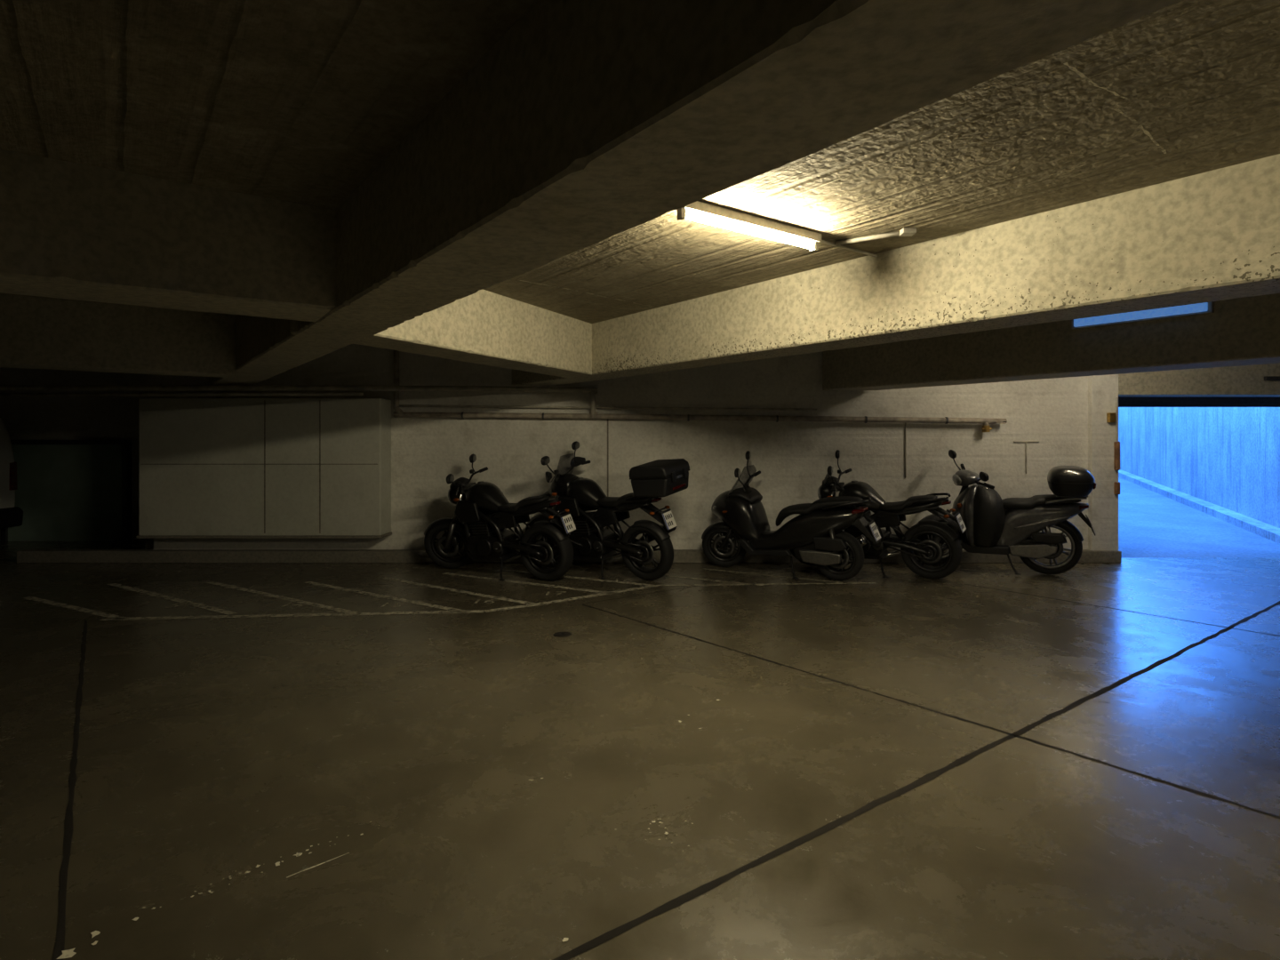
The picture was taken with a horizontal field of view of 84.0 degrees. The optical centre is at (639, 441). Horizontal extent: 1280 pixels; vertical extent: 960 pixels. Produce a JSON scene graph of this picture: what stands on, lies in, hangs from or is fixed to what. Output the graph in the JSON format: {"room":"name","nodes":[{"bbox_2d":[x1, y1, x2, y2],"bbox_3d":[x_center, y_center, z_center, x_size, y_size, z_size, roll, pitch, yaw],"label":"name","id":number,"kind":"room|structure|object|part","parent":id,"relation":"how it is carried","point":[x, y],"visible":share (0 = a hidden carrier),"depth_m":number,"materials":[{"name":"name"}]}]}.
{"room":"underground parking garage","nodes":[
{"label":"underground parking garage","id":0,"kind":"room"},
{"bbox_2d":[0,367,144,540],"bbox_3d":[-9.550,0.135,10.900,6.900,2.730,0.200,0,0,0],"label":"wall","id":1,"kind":"structure","parent":0,"point":[25,418],"depth_m":10.80,"materials":[{"name":"paint"}]},
{"bbox_2d":[10,440,131,444],"bbox_3d":[-8.670,0.005,10.750,1.900,0.070,0.100,0,0,0],"label":"door","id":2,"kind":"structure","parent":1,"relation":"in","point":[13,442],"depth_m":10.70,"materials":[{"name":"metal"}]},
{"bbox_2d":[8,444,121,541],"bbox_3d":[-8.675,0.770,10.770,1.750,1.460,0.060,0,0,0],"label":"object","id":3,"kind":"structure","parent":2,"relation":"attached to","point":[23,463],"depth_m":10.74,"materials":[{"name":"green paint"}]},
{"bbox_2d":[15,501,119,503],"bbox_3d":[-8.675,0.910,10.735,1.650,0.020,0.020,0,0,0],"label":"rib","id":4,"kind":"object","parent":3,"relation":"attached to","point":[15,501],"visible":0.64,"depth_m":10.72,"materials":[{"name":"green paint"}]},
{"bbox_2d":[144,374,153,549],"bbox_3d":[-6.250,0.135,10.000,0.300,2.730,1.600,0,0,0],"label":"wall","id":5,"kind":"structure","parent":0,"point":[148,378],"depth_m":9.20,"materials":[{"name":"paint"}]},
{"bbox_2d":[153,344,1087,549],"bbox_3d":[-0.240,0.135,9.060,11.720,2.730,0.280,0,0,0],"label":"wall","id":6,"kind":"structure","parent":0,"point":[793,459],"depth_m":8.92,"materials":[{"name":"paint"}]},
{"bbox_2d":[136,397,391,538],"bbox_3d":[-4.575,0.315,8.729,2.950,1.690,0.379,0,0,0],"label":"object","id":7,"kind":"object","parent":6,"relation":"attached to","point":[210,468],"visible":1,"depth_m":8.55,"materials":[{"name":"concrete"}]},
{"bbox_2d":[0,350,1007,431],"bbox_3d":[-2.237,-0.660,8.704,13.538,1.080,0.439,0,0,-2],"label":"pipes","id":8,"kind":"object","parent":6,"relation":"attached to","point":[398,413],"visible":1,"depth_m":8.78,"materials":[{"name":"metal"}]},
{"bbox_2d":[16,549,1121,563],"bbox_3d":[-0.875,1.425,8.850,13.650,0.150,0.140,0,0,0],"label":"baseboard","id":9,"kind":"structure","parent":6,"relation":"attached to","point":[27,556],"depth_m":8.78,"materials":[{"name":"concrete"}]},
{"bbox_2d":[607,419,608,529],"bbox_3d":[-0.405,0.500,8.922,0.020,1.700,0.015,0,0,0],"label":"trim","id":10,"kind":"structure","parent":6,"relation":"attached to","point":[607,420],"depth_m":8.91,"materials":[{"name":"metal"}]},
{"bbox_2d":[904,422,906,477],"bbox_3d":[3.330,0.085,8.910,0.018,0.730,0.018,0,0,0],"label":"conduit","id":11,"kind":"object","parent":6,"relation":"attached to","point":[905,422],"visible":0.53,"depth_m":8.90,"materials":[{"name":"grey metal"}]},
{"bbox_2d":[1013,440,1039,473],"bbox_3d":[4.840,0.196,8.910,0.320,0.409,0.018,0,0,0],"label":"conduit","id":12,"kind":"object","parent":6,"relation":"attached to","point":[1026,442],"visible":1,"depth_m":8.90,"materials":[{"name":"grey metal"}]},
{"bbox_2d":[1088,374,1118,550],"bbox_3d":[5.785,0.135,9.020,0.330,2.730,0.360,0,0,0],"label":"pillar","id":13,"kind":"structure","parent":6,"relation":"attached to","point":[1102,389],"depth_m":8.84,"materials":[{"name":"beige concrete"}]},
{"bbox_2d":[1106,376,1279,494],"bbox_3d":[6.875,-0.080,8.810,2.150,1.460,0.060,0,0,0],"label":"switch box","id":14,"kind":"object","parent":6,"relation":"attached to","point":[1111,417],"visible":1,"depth_m":8.80,"materials":[{"name":"gold metal"}]},
{"bbox_2d":[0,540,1279,959],"bbox_3d":[-0.750,1.575,1.400,24.500,0.150,18.800,0,0,0],"label":"floor","id":15,"kind":"structure","parent":0,"point":[211,750],"depth_m":3.35,"materials":[{"name":"concrete"}]},
{"bbox_2d":[0,416,23,528],"bbox_3d":[-10.933,0.470,9.431,3.980,2.061,1.822,0,0,0],"label":"van","id":16,"kind":"object","parent":15,"relation":"on","point":[11,516],"visible":1,"depth_m":10.14,"materials":[{"name":"paint"}]},
{"bbox_2d":[8,460,17,490],"bbox_3d":[-9.075,0.450,10.235,0.129,0.493,0.130,0,0,0],"label":"tail lamp","id":17,"kind":"object","parent":16,"relation":"attached to","point":[12,464],"depth_m":10.22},
{"bbox_2d":[56,699,720,959],"bbox_3d":[-0.617,1.498,3.097,2.171,0.001,2.077,0,0,0],"label":"paint splatter","id":18,"kind":"object","parent":15,"relation":"on","point":[68,953],"visible":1,"depth_m":2.36,"materials":[{"name":"beige"}]},
{"bbox_2d":[22,568,875,620],"bbox_3d":[-1.730,1.496,7.256,8.403,0.001,2.142,0,0,-12],"label":"floor markings","id":19,"kind":"object","parent":15,"relation":"on","point":[348,612],"visible":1,"depth_m":6.79,"materials":[{"name":"beige paint"}]},
{"bbox_2d":[424,454,575,580],"bbox_3d":[-1.661,0.820,7.856,2.009,1.356,0.849,0,0,30],"label":"motorcycle","id":20,"kind":"object","parent":15,"relation":"on","point":[483,515],"visible":1,"depth_m":7.81,"materials":[{"name":"metal"}]},
{"bbox_2d":[448,474,454,482],"bbox_3d":[-2.031,0.399,7.671,0.012,0.080,0.132,-4,16,8],"label":"mirror glass","id":21,"kind":"object","parent":20,"relation":"attached to","point":[451,476],"depth_m":7.66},
{"bbox_2d":[472,454,476,462],"bbox_3d":[-1.945,0.194,8.355,0.012,0.080,0.132,-4,16,8],"label":"mirror glass","id":22,"kind":"object","parent":20,"relation":"on","point":[474,457],"depth_m":8.33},
{"bbox_3d":[-1.705,0.620,7.959,0.520,0.331,0.344,0,8,28],"label":"fuel tank","id":23,"kind":"part","parent":20,"relation":"part of","materials":[{"name":"black metal"}]},
{"bbox_3d":[-1.284,1.097,7.698,0.501,0.048,0.016,0,8,28],"label":"chain","id":24,"kind":"part","parent":20,"relation":"part of","materials":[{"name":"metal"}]},
{"bbox_3d":[-1.278,0.672,7.741,0.640,0.177,0.282,0,8,28],"label":"seat","id":25,"kind":"part","parent":20,"relation":"part of","materials":[{"name":"leather"}]},
{"bbox_3d":[-1.277,1.215,7.713,0.504,0.149,0.016,0,8,28],"label":"chain","id":26,"kind":"part","parent":20,"relation":"part of","materials":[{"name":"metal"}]},
{"bbox_2d":[550,501,560,505],"bbox_3d":[-0.888,0.653,7.532,0.075,0.046,0.120,0,8,28],"label":"tail light","id":27,"kind":"object","parent":20,"relation":"on","point":[552,503],"depth_m":7.50,"materials":[{"name":"red plastic"}]},
{"bbox_3d":[-0.752,0.862,7.493,0.004,0.176,0.176,-23,-3,29],"label":"number plate","id":28,"kind":"part","parent":20,"relation":"part of","materials":[{"name":"white metal"}]},
{"bbox_2d":[553,632,571,637],"bbox_3d":[-0.601,1.496,5.530,0.140,0.008,0.140,0,0,0],"label":"drain cover","id":29,"kind":"object","parent":15,"relation":"on","point":[557,634],"visible":1,"depth_m":5.52,"materials":[{"name":"metal"}]},
{"bbox_2d":[525,440,689,580],"bbox_3d":[-0.526,0.746,7.883,2.212,1.504,0.896,0,0,37],"label":"motorcycle","id":30,"kind":"object","parent":15,"relation":"on","point":[652,480],"visible":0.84,"depth_m":7.73,"materials":[{"name":"metal"}]},
{"bbox_2d":[540,456,556,475],"bbox_3d":[-1.005,0.268,7.827,0.153,0.226,0.196,0,0,0],"label":"mirror","id":31,"kind":"object","parent":30,"relation":"attached to","point":[546,460],"depth_m":7.80,"materials":[{"name":"metal"}]},
{"bbox_2d":[571,440,579,463],"bbox_3d":[-0.763,0.131,8.439,0.089,0.273,0.156,0,0,0],"label":"mirror","id":32,"kind":"object","parent":30,"relation":"on","point":[575,445],"depth_m":8.42,"materials":[{"name":"metal"}]},
{"bbox_3d":[-0.597,0.581,8.038,0.520,0.331,0.344,0,8,34],"label":"fuel tank","id":33,"kind":"part","parent":30,"relation":"part of","materials":[{"name":"black metal"}]},
{"bbox_3d":[-0.195,1.095,7.730,0.501,0.043,0.016,0,8,34],"label":"chain","id":34,"kind":"part","parent":30,"relation":"part of","materials":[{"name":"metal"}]},
{"bbox_3d":[-0.155,0.628,7.746,0.740,0.157,0.300,0,8,34],"label":"seat","id":35,"kind":"part","parent":30,"relation":"part of","materials":[{"name":"leather"}]},
{"bbox_3d":[-0.186,1.212,7.744,0.503,0.144,0.016,0,8,34],"label":"chain","id":36,"kind":"part","parent":30,"relation":"part of","materials":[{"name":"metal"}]},
{"bbox_3d":[-0.011,0.595,7.500,0.373,0.110,0.109,0,0,27],"label":"grab rail","id":37,"kind":"part","parent":30,"relation":"part of","materials":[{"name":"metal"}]},
{"bbox_2d":[650,497,661,502],"bbox_3d":[0.177,0.614,7.518,0.075,0.046,0.120,0,8,34],"label":"tail light","id":38,"kind":"object","parent":30,"relation":"on","point":[652,500],"depth_m":7.48,"materials":[{"name":"red plastic"}]},
{"bbox_3d":[0.201,0.278,7.444,0.466,0.120,0.500,-4,6,35],"label":"case lid","id":39,"kind":"part","parent":30,"relation":"part of","materials":[{"name":"black plastic"}]},
{"bbox_3d":[0.309,0.822,7.464,0.004,0.176,0.176,-24,-6,35],"label":"number plate","id":40,"kind":"part","parent":30,"relation":"part of","materials":[{"name":"white metal"}]},
{"bbox_2d":[52,566,1279,959],"bbox_3d":[0.545,1.498,2.606,12.896,0.001,13.313,0,0,0],"label":"joint","id":41,"kind":"object","parent":15,"relation":"on","point":[60,944],"visible":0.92,"depth_m":3.01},
{"bbox_2d":[701,450,881,580],"bbox_3d":[1.558,0.803,7.891,2.084,1.387,0.859,0,0,35],"label":"scooter","id":42,"kind":"object","parent":15,"relation":"on","point":[817,536],"visible":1,"depth_m":7.76,"materials":[{"name":"plastic"}]},
{"bbox_3d":[1.035,1.083,8.319,0.207,0.353,0.052,-3,13,18],"label":"fork leg","id":43,"kind":"part","parent":42,"relation":"part of","materials":[{"name":"metal"}]},
{"bbox_2d":[734,467,744,487],"bbox_3d":[1.105,0.397,7.869,0.154,0.218,0.277,0,0,0],"label":"mirror","id":44,"kind":"object","parent":42,"relation":"attached to","point":[737,472],"depth_m":7.76,"materials":[{"name":"metal"}]},
{"bbox_2d":[745,450,751,476],"bbox_3d":[1.294,0.260,8.472,0.080,0.300,0.212,0,0,0],"label":"mirror","id":45,"kind":"object","parent":42,"relation":"attached to","point":[748,454],"depth_m":8.44,"materials":[{"name":"metal"}]},
{"bbox_3d":[1.948,0.770,7.753,0.950,0.361,0.361,0,6,34],"label":"seat","id":46,"kind":"part","parent":42,"relation":"part of","materials":[{"name":"leather"}]},
{"bbox_3d":[2.143,0.665,7.438,0.475,0.130,0.109,0,0,20],"label":"grab rail","id":47,"kind":"part","parent":42,"relation":"part of","materials":[{"name":"metal"}]},
{"bbox_2d":[851,508,864,514],"bbox_3d":[2.283,0.736,7.428,0.110,0.065,0.100,0,6,34],"label":"tail light","id":48,"kind":"object","parent":42,"relation":"on","point":[854,511],"depth_m":7.42,"materials":[{"name":"red plastic"}]},
{"bbox_3d":[2.297,0.641,7.662,0.105,0.112,0.480,0,0,-39],"label":"grab rail","id":49,"kind":"part","parent":42,"relation":"part of","materials":[{"name":"metal"}]},
{"bbox_3d":[2.459,0.938,7.425,0.004,0.176,0.176,-27,-9,34],"label":"number plate","id":50,"kind":"part","parent":42,"relation":"part of","materials":[{"name":"white metal"}]},
{"bbox_2d":[789,449,966,579],"bbox_3d":[2.632,0.798,8.104,1.941,1.401,0.871,0,0,18],"label":"motorcycle","id":51,"kind":"object","parent":15,"relation":"on","point":[887,515],"visible":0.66,"depth_m":7.81,"materials":[{"name":"metal"}]},
{"bbox_2d":[827,465,837,485],"bbox_3d":[2.144,0.380,7.923,0.153,0.224,0.199,0,0,0],"label":"mirror","id":52,"kind":"object","parent":51,"relation":"attached to","point":[830,468],"depth_m":7.87,"materials":[{"name":"metal"}]},
{"bbox_2d":[835,449,841,472],"bbox_3d":[2.377,0.235,8.536,0.088,0.274,0.153,0,0,0],"label":"mirror","id":53,"kind":"object","parent":51,"relation":"on","point":[837,452],"depth_m":8.49,"materials":[{"name":"metal"}]},
{"bbox_3d":[2.538,0.620,8.118,0.520,0.331,0.344,0,8,35],"label":"fuel tank","id":54,"kind":"part","parent":51,"relation":"part of","materials":[{"name":"black metal"}]},
{"bbox_3d":[2.905,1.097,7.816,0.501,0.048,0.016,0,8,35],"label":"chain","id":55,"kind":"part","parent":51,"relation":"part of","materials":[{"name":"metal"}]},
{"bbox_3d":[2.915,1.215,7.830,0.504,0.149,0.016,0,8,35],"label":"chain","id":56,"kind":"part","parent":51,"relation":"part of","materials":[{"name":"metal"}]},
{"bbox_3d":[2.934,0.672,7.846,0.640,0.177,0.282,0,8,35],"label":"seat","id":57,"kind":"part","parent":51,"relation":"part of","materials":[{"name":"leather"}]},
{"bbox_3d":[3.088,0.634,7.587,0.373,0.110,0.109,0,0,28],"label":"grab rail","id":58,"kind":"part","parent":51,"relation":"part of","materials":[{"name":"metal"}]},
{"bbox_3d":[3.222,0.608,7.772,0.103,0.106,0.377,0,0,-44],"label":"grab rail","id":59,"kind":"part","parent":51,"relation":"part of","materials":[{"name":"metal"}]},
{"bbox_2d":[941,500,951,504],"bbox_3d":[3.276,0.653,7.601,0.075,0.046,0.120,0,8,35],"label":"tail light","id":60,"kind":"object","parent":51,"relation":"on","point":[943,502],"depth_m":7.57,"materials":[{"name":"plastic"}]},
{"bbox_3d":[3.407,0.862,7.544,0.004,0.176,0.176,-25,-6,36],"label":"number plate","id":61,"kind":"part","parent":51,"relation":"part of","materials":[{"name":"white metal"}]},
{"bbox_2d":[913,449,1095,575],"bbox_3d":[4.115,0.796,8.136,1.890,1.401,0.840,0,0,16],"label":"scooter","id":62,"kind":"object","parent":15,"relation":"on","point":[994,524],"visible":0.87,"depth_m":7.96,"materials":[{"name":"plastic"}]},
{"bbox_2d":[948,449,961,470],"bbox_3d":[3.786,0.222,8.558,0.088,0.253,0.205,0,0,0],"label":"mirror","id":63,"kind":"object","parent":62,"relation":"attached to","point":[952,453],"depth_m":8.54,"materials":[{"name":"metal"}]},
{"bbox_2d":[976,472,988,483],"bbox_3d":[3.810,0.402,7.938,0.073,0.144,0.297,0,0,0],"label":"mirror","id":64,"kind":"object","parent":62,"relation":"attached to","point":[984,476],"depth_m":7.84,"materials":[{"name":"metal"}]},
{"bbox_3d":[4.476,0.698,8.016,0.840,0.205,0.330,0,6,26],"label":"seat","id":65,"kind":"part","parent":62,"relation":"part of","materials":[{"name":"leather"}]},
{"bbox_3d":[4.652,0.644,7.771,0.399,0.090,0.053,0,0,19],"label":"grab rail","id":66,"kind":"part","parent":62,"relation":"part of","materials":[{"name":"metal"}]},
{"bbox_3d":[4.748,0.348,7.845,0.444,0.148,0.464,0,6,26],"label":"case lid","id":67,"kind":"part","parent":62,"relation":"part of","materials":[{"name":"black plastic"}]},
{"bbox_3d":[4.768,0.589,7.863,0.300,0.025,0.220,0,6,26],"label":"rack plate","id":68,"kind":"part","parent":62,"relation":"part of","materials":[{"name":"metal"}]},
{"bbox_2d":[1079,504,1088,510],"bbox_3d":[4.856,0.722,7.780,0.090,0.068,0.100,0,6,26],"label":"tail light","id":69,"kind":"object","parent":62,"relation":"on","point":[1081,507],"depth_m":7.75,"materials":[{"name":"red plastic"}]},
{"bbox_3d":[4.883,0.849,7.838,0.166,0.178,0.100,0,6,26],"label":"plate arm","id":70,"kind":"part","parent":62,"relation":"part of","materials":[{"name":"black plastic"}]},
{"bbox_2d":[0,0,1279,323],"bbox_3d":[-0.750,-1.380,1.400,24.500,0.300,18.800,0,0,0],"label":"ceiling","id":71,"kind":"structure","parent":0,"point":[298,101],"depth_m":2.73,"materials":[{"name":"concrete"}]},
{"bbox_2d":[0,293,236,377],"bbox_3d":[-5.638,-0.940,5.910,3.947,0.580,0.400,0,0,-36],"label":"cross beam","id":72,"kind":"structure","parent":71,"relation":"attached to","point":[36,332],"depth_m":6.36,"materials":[{"name":"concrete"}]},
{"bbox_2d":[0,149,335,321],"bbox_3d":[-4.559,-0.967,1.920,6.948,0.527,0.500,0,0,-36],"label":"cross beam","id":73,"kind":"structure","parent":71,"relation":"attached to","point":[69,230],"depth_m":3.34,"materials":[{"name":"concrete"}]},
{"bbox_2d":[289,289,591,377],"bbox_3d":[-1.304,-0.966,6.204,0.450,0.528,3.688,0,0,24],"label":"diagonal beam","id":74,"kind":"structure","parent":71,"relation":"attached to","point":[482,327],"depth_m":5.95,"materials":[{"name":"concrete"}]},
{"bbox_2d":[208,0,1180,384],"bbox_3d":[-0.073,-0.965,2.049,0.425,0.530,17.391,0,0,-36],"label":"beam","id":75,"kind":"structure","parent":71,"relation":"attached to","point":[587,123],"depth_m":1.78,"materials":[{"name":"concrete"}]},
{"bbox_2d":[675,200,821,251],"bbox_3d":[0.620,-1.180,3.910,1.080,0.100,0.070,0,0,-36],"label":"fluorescent light","id":76,"kind":"object","parent":71,"relation":"attached to","point":[700,212],"visible":0.91,"depth_m":3.86,"materials":[{"name":"white plastic"}]},
{"bbox_2d":[676,208,686,220],"bbox_3d":[0.210,-1.157,3.607,0.030,0.055,0.040,0,0,-36],"label":"socket","id":77,"kind":"object","parent":76,"relation":"attached to","point":[681,212],"depth_m":3.59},
{"bbox_2d":[809,241,817,251],"bbox_3d":[1.030,-1.157,4.213,0.030,0.055,0.040,0,0,-36],"label":"socket","id":78,"kind":"object","parent":76,"relation":"attached to","point":[813,245],"depth_m":4.20,"materials":[{"name":"white plastic"}]},
{"bbox_2d":[519,62,1166,303],"bbox_3d":[0.660,-1.228,4.386,3.161,0.001,4.175,0,0,0],"label":"crack","id":79,"kind":"object","parent":71,"relation":"attached to","point":[1073,68],"depth_m":2.85,"materials":[{"name":"grey concrete"}]},
{"bbox_2d":[820,227,916,256],"bbox_3d":[1.075,-1.215,4.335,1.661,0.030,1.244,0,0,0],"label":"conduit","id":80,"kind":"object","parent":71,"relation":"attached to","point":[905,231],"depth_m":4.25,"materials":[{"name":"white plastic"}]},
{"bbox_2d":[512,153,1279,385],"bbox_3d":[2.311,-0.966,3.962,0.420,0.529,12.635,0,0,-36],"label":"beam","id":81,"kind":"structure","parent":71,"relation":"attached to","point":[1212,236],"depth_m":4.03,"materials":[{"name":"concrete"}]},
{"bbox_2d":[822,293,1279,390],"bbox_3d":[4.646,-0.935,6.079,0.550,0.590,7.268,0,0,-36],"label":"beam","id":82,"kind":"structure","parent":71,"relation":"attached to","point":[1244,331],"depth_m":6.60,"materials":[{"name":"concrete"}]},
{"bbox_2d":[1071,301,1214,329],"bbox_3d":[4.255,-1.085,6.087,0.070,0.110,1.040,0,0,-36],"label":"light","id":83,"kind":"object","parent":82,"relation":"attached to","point":[1204,308],"visible":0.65,"depth_m":6.02,"materials":[{"name":"blue plastic"}]},
{"bbox_2d":[1118,407,1279,527],"bbox_3d":[16.663,-0.637,25.950,0.228,4.474,36.838,0,0,24],"label":"wall","id":84,"kind":"structure","parent":0,"point":[1228,458],"depth_m":13.71,"materials":[{"name":"concrete"}]},
{"bbox_2d":[1118,469,1279,543],"bbox_3d":[16.363,0.715,25.900,0.269,1.574,35.870,0,0,24],"label":"trim","id":85,"kind":"structure","parent":84,"relation":"attached to","point":[1269,532],"depth_m":13.02,"materials":[{"name":"concrete"}]},
{"bbox_2d":[1118,397,1279,407],"bbox_3d":[7.475,0.432,9.223,3.040,2.135,0.285,0,0,0],"label":"gate","id":86,"kind":"object","parent":84,"relation":"attached to","point":[1123,402],"visible":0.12,"depth_m":9.20,"materials":[{"name":"metal"}]},
{"bbox_2d":[1118,362,1279,397],"bbox_3d":[7.475,-0.905,9.020,3.050,0.650,0.360,0,0,0],"label":"header","id":87,"kind":"object","parent":84,"relation":"attached to","point":[1241,380],"depth_m":8.84,"materials":[{"name":"grey concrete"}]},
{"bbox_2d":[1118,476,1279,557],"bbox_3d":[14.988,0.913,25.950,3.374,1.774,38.254,0,0,24],"label":"ramp","id":88,"kind":"structure","parent":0,"point":[1151,524],"depth_m":10.99,"materials":[{"name":"concrete"}]}
]}

